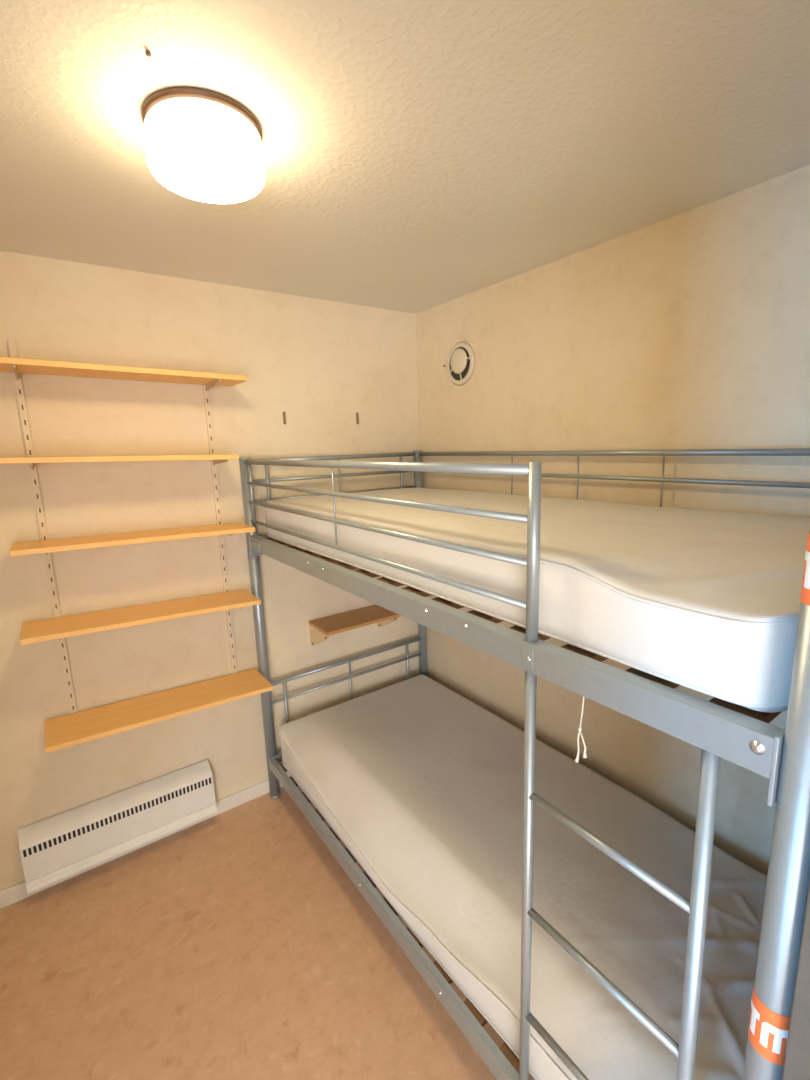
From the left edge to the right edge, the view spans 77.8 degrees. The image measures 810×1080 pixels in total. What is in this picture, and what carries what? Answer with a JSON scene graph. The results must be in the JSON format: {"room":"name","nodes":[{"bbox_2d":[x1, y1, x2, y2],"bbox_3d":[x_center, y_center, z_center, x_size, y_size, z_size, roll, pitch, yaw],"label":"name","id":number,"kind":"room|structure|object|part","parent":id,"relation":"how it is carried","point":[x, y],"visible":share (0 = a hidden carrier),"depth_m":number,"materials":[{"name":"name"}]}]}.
{"room":"bunk bedroom","nodes":[
{"label":"bunk bedroom","id":0,"kind":"room"},
{"bbox_2d":[0,251,419,890],"bbox_3d":[-0.872,0.115,2.161,2.500,2.284,0.100,-9,13,-35],"label":"wall","id":1,"kind":"structure","parent":0,"point":[320,363],"depth_m":2.01,"materials":[{"name":"beige paint"}]},
{"bbox_2d":[8,340,76,713],"bbox_3d":[-1.275,0.026,1.784,0.020,1.395,0.012,-9,13,-35],"label":"shelf standard","id":2,"kind":"object","parent":1,"relation":"attached to","point":[11,343],"visible":0.73,"depth_m":1.76,"materials":[{"name":"cream painted steel"}]},
{"bbox_2d":[18,759,217,894],"bbox_3d":[-1.125,1.155,2.034,0.675,0.269,0.088,-9,13,-35],"label":"wall heater","id":3,"kind":"object","parent":1,"relation":"attached to","point":[58,847],"visible":1,"depth_m":1.98,"materials":[{"name":"white metal"}]},
{"bbox_2d":[23,777,210,856],"bbox_3d":[-1.111,1.089,1.998,0.656,0.028,0.004,-9,13,-35],"label":"grille","id":4,"kind":"object","parent":3,"relation":"attached to","point":[49,842],"depth_m":1.97,"materials":[{"name":"white metal"}]},
{"bbox_2d":[0,455,238,468],"bbox_3d":[-1.008,-0.279,1.789,0.764,0.040,0.208,-8,12,-35],"label":"wall shelf","id":5,"kind":"object","parent":1,"relation":"attached to","point":[217,459],"visible":1,"depth_m":1.69,"materials":[{"name":"brown wood"}]},
{"bbox_2d":[0,357,246,390],"bbox_3d":[-0.992,-0.571,1.751,0.824,0.040,0.208,-8,12,-35],"label":"wall shelf","id":6,"kind":"object","parent":1,"relation":"attached to","point":[7,364],"visible":1,"depth_m":1.70,"materials":[{"name":"brown wood"}]},
{"bbox_2d":[9,522,254,556],"bbox_3d":[-0.974,-0.001,1.873,0.782,0.040,0.188,-8,12,-35],"label":"wall shelf","id":7,"kind":"object","parent":1,"relation":"attached to","point":[96,541],"visible":1,"depth_m":1.80,"materials":[{"name":"brown wood"}]},
{"bbox_2d":[20,589,260,644],"bbox_3d":[-0.968,0.286,1.913,0.787,0.069,0.208,-9,13,-35],"label":"wall shelf","id":8,"kind":"object","parent":1,"relation":"attached to","point":[93,622],"visible":1,"depth_m":1.85,"materials":[{"name":"brown wood"}]},
{"bbox_2d":[0,771,290,908],"bbox_3d":[-0.804,1.212,2.324,2.300,0.066,0.012,-9,13,-35],"label":"baseboard","id":9,"kind":"structure","parent":1,"relation":"attached to","point":[15,893],"depth_m":2.26,"materials":[{"name":"white paint"}]},
{"bbox_2d":[45,669,272,752],"bbox_3d":[-0.941,0.658,1.986,0.787,0.066,0.223,-9,13,-35],"label":"wall shelf","id":10,"kind":"object","parent":1,"relation":"attached to","point":[62,732],"visible":1,"depth_m":1.93,"materials":[{"name":"brown wood"}]},
{"bbox_2d":[203,385,236,673],"bbox_3d":[-0.782,0.009,2.138,0.020,1.295,0.012,-9,13,-35],"label":"shelf standard","id":11,"kind":"object","parent":1,"relation":"attached to","point":[205,393],"visible":0.8,"depth_m":2.11,"materials":[{"name":"cream painted steel"}]},
{"bbox_2d":[283,412,285,423],"bbox_3d":[-0.534,-0.541,2.226,0.010,0.054,0.011,-9,13,-35],"label":"wall hook","id":12,"kind":"object","parent":1,"relation":"attached to","point":[284,416],"visible":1,"depth_m":2.22,"materials":[{"name":"brown metal"}]},
{"bbox_2d":[308,605,400,645],"bbox_3d":[-0.241,0.440,2.482,0.413,0.125,0.205,-9,13,-35],"label":"wall shelf","id":13,"kind":"object","parent":1,"relation":"attached to","point":[321,629],"visible":0.91,"depth_m":2.43,"materials":[{"name":"brown wood"}]},
{"bbox_2d":[356,413,358,423],"bbox_3d":[-0.230,-0.591,2.438,0.010,0.054,0.011,-9,13,-35],"label":"wall hook","id":14,"kind":"object","parent":1,"relation":"attached to","point":[357,415],"visible":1,"depth_m":2.44,"materials":[{"name":"brown metal"}]},
{"bbox_2d":[0,786,534,1079],"bbox_3d":[-0.490,1.726,-0.035,4.800,0.080,4.500,-9,13,-35],"label":"floor","id":15,"kind":"structure","parent":0,"point":[232,944],"depth_m":1.59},
{"bbox_2d":[239,448,809,1079],"bbox_3d":[0.292,0.509,1.725,0.958,1.600,2.010,-9,13,-35],"label":"bunk bed","id":16,"kind":"object","parent":15,"relation":"on","point":[742,736],"visible":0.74,"depth_m":0.91,"materials":[{"name":"silver metal"}]},
{"bbox_3d":[-0.640,0.022,2.158,0.056,0.094,0.005,-9,13,-35],"label":"plate","id":17,"kind":"part","parent":16,"relation":"part of","materials":[{"name":"silver metal"}]},
{"bbox_3d":[-0.647,0.436,2.254,0.047,1.581,0.047,-9,13,-35],"label":"post","id":18,"kind":"part","parent":16,"relation":"part of","materials":[{"name":"silver metal"}]},
{"bbox_3d":[-0.608,1.043,2.352,0.056,0.066,0.005,-9,13,-35],"label":"plate","id":19,"kind":"part","parent":16,"relation":"part of","materials":[{"name":"silver metal"}]},
{"bbox_3d":[-0.300,-0.306,2.381,0.880,0.015,0.015,-9,13,-35],"label":"rail","id":20,"kind":"part","parent":16,"relation":"part of","materials":[{"name":"silver metal"}]},
{"bbox_3d":[-0.297,-0.223,2.397,0.880,0.015,0.015,-9,13,-35],"label":"rail","id":21,"kind":"part","parent":16,"relation":"part of","materials":[{"name":"silver metal"}]},
{"bbox_3d":[-0.302,-0.390,2.365,0.880,0.020,0.021,-9,13,-35],"label":"rail","id":22,"kind":"part","parent":16,"relation":"part of","materials":[{"name":"silver metal"}]},
{"bbox_3d":[-0.271,0.608,2.556,0.880,0.020,0.021,-9,13,-35],"label":"rail","id":23,"kind":"part","parent":16,"relation":"part of","materials":[{"name":"silver metal"}]},
{"bbox_3d":[-0.268,0.698,2.573,0.880,0.015,0.015,-9,13,-35],"label":"rail","id":24,"kind":"part","parent":16,"relation":"part of","materials":[{"name":"silver metal"}]},
{"bbox_3d":[-0.220,-0.224,1.486,0.021,0.020,1.524,-9,13,-35],"label":"guard rail","id":25,"kind":"part","parent":16,"relation":"part of","materials":[{"name":"silver metal"}]},
{"bbox_3d":[-0.217,-0.138,1.502,0.014,0.014,1.524,-9,13,-35],"label":"guard rail","id":26,"kind":"part","parent":16,"relation":"part of","materials":[{"name":"silver metal"}]},
{"bbox_3d":[-0.215,-0.059,1.517,0.014,0.014,1.524,-9,13,-35],"label":"guard rail","id":27,"kind":"part","parent":16,"relation":"part of","materials":[{"name":"silver metal"}]},
{"bbox_3d":[-0.212,0.020,1.532,0.014,0.014,1.524,-9,13,-35],"label":"guard rail","id":28,"kind":"part","parent":16,"relation":"part of","materials":[{"name":"silver metal"}]},
{"bbox_3d":[-0.061,1.169,1.583,0.038,0.052,1.912,-9,13,-35],"label":"rail","id":29,"kind":"part","parent":16,"relation":"part of","materials":[{"name":"silver metal"}]},
{"bbox_3d":[0.091,0.315,2.769,0.047,1.581,0.047,-9,13,-35],"label":"post","id":30,"kind":"part","parent":16,"relation":"part of","materials":[{"name":"silver metal"}]},
{"bbox_3d":[-0.093,0.136,1.386,0.038,0.054,1.912,-9,13,-35],"label":"rail","id":31,"kind":"part","parent":16,"relation":"part of","materials":[{"name":"silver metal"}]},
{"bbox_2d":[279,674,766,1079],"bbox_3d":[0.300,1.007,1.811,0.880,0.195,1.904,-9,13,-35],"label":"mattress","id":32,"kind":"object","parent":16,"relation":"on","point":[421,783],"visible":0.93,"depth_m":1.49,"materials":[{"name":"white fabric"}]},
{"bbox_3d":[0.230,0.026,0.899,0.023,0.328,0.023,-9,13,-35],"label":"guard post","id":33,"kind":"part","parent":16,"relation":"part of","materials":[{"name":"silver metal"}]},
{"bbox_2d":[265,487,809,712],"bbox_3d":[0.272,-0.022,1.617,0.874,0.163,1.904,-9,13,-35],"label":"mattress","id":34,"kind":"object","parent":16,"relation":"on","point":[707,602],"visible":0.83,"depth_m":0.93,"materials":[{"name":"white fabric"}]},
{"bbox_2d":[574,696,586,762],"bbox_3d":[0.350,0.327,0.988,0.009,0.254,0.028,-9,13,-35],"label":"cord","id":35,"kind":"object","parent":16,"relation":"hanging from","point":[576,760],"visible":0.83,"depth_m":1.00,"materials":[{"name":"fabric"}]},
{"bbox_3d":[0.636,-0.318,1.837,0.020,0.020,1.932,-9,13,-35],"label":"guard rail","id":36,"kind":"part","parent":16,"relation":"part of","materials":[{"name":"silver metal"}]},
{"bbox_3d":[0.639,-0.234,1.853,0.015,0.015,1.932,-9,13,-35],"label":"guard rail","id":37,"kind":"part","parent":16,"relation":"part of","materials":[{"name":"silver metal"}]},
{"bbox_3d":[0.470,0.279,0.626,0.056,0.094,0.005,-9,13,-35],"label":"plate","id":38,"kind":"part","parent":16,"relation":"part of","materials":[{"name":"silver metal"}]},
{"bbox_3d":[0.493,0.700,0.681,0.047,1.581,0.047,-9,13,-35],"label":"post","id":39,"kind":"part","parent":16,"relation":"part of","materials":[{"name":"silver metal"}]},
{"bbox_2d":[0,0,809,313],"bbox_3d":[-0.564,-0.595,-0.477,4.800,0.080,4.500,-9,13,-35],"label":"ceiling","id":40,"kind":"structure","parent":0,"point":[418,156],"depth_m":1.05,"materials":[{"name":"paint"}]},
{"bbox_2d":[145,50,150,56],"bbox_3d":[-0.425,-0.805,0.830,0.009,0.006,0.009,-9,13,-35],"label":"screw","id":41,"kind":"object","parent":40,"relation":"attached to","point":[147,52],"visible":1,"depth_m":0.83,"materials":[{"name":"metal"}]},
{"bbox_2d":[142,86,264,203],"bbox_3d":[-0.408,-0.792,1.033,0.230,0.110,0.230,-9,13,-35],"label":"ceiling lamp","id":42,"kind":"object","parent":40,"relation":"attached to","point":[204,145],"visible":1,"depth_m":0.96,"materials":[{"name":"white glass"}]},
{"bbox_2d":[416,165,809,875],"bbox_3d":[1.413,0.257,1.036,0.100,2.284,4.400,-9,13,-35],"label":"wall","id":43,"kind":"structure","parent":0,"point":[690,329],"depth_m":1.69,"materials":[{"name":"beige paint"}]},
{"bbox_2d":[447,342,474,385],"bbox_3d":[0.252,-0.821,2.340,0.019,0.196,0.196,-9,13,-35],"label":"air vent","id":44,"kind":"object","parent":43,"relation":"in","point":[461,358],"visible":1,"depth_m":2.33,"materials":[{"name":"white plastic"}]},
{"bbox_3d":[0.371,0.403,0.447,2.300,2.284,0.100,-9,13,-35],"label":"wall","id":45,"kind":"structure","parent":0,"visible":0},
{"bbox_2d":[782,881,809,1079],"bbox_3d":[-0.001,0.576,0.199,1.288,2.060,0.117,-9,13,-35],"label":"door","id":46,"kind":"structure","parent":45,"relation":"in","point":[797,1055],"depth_m":0.61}
]}

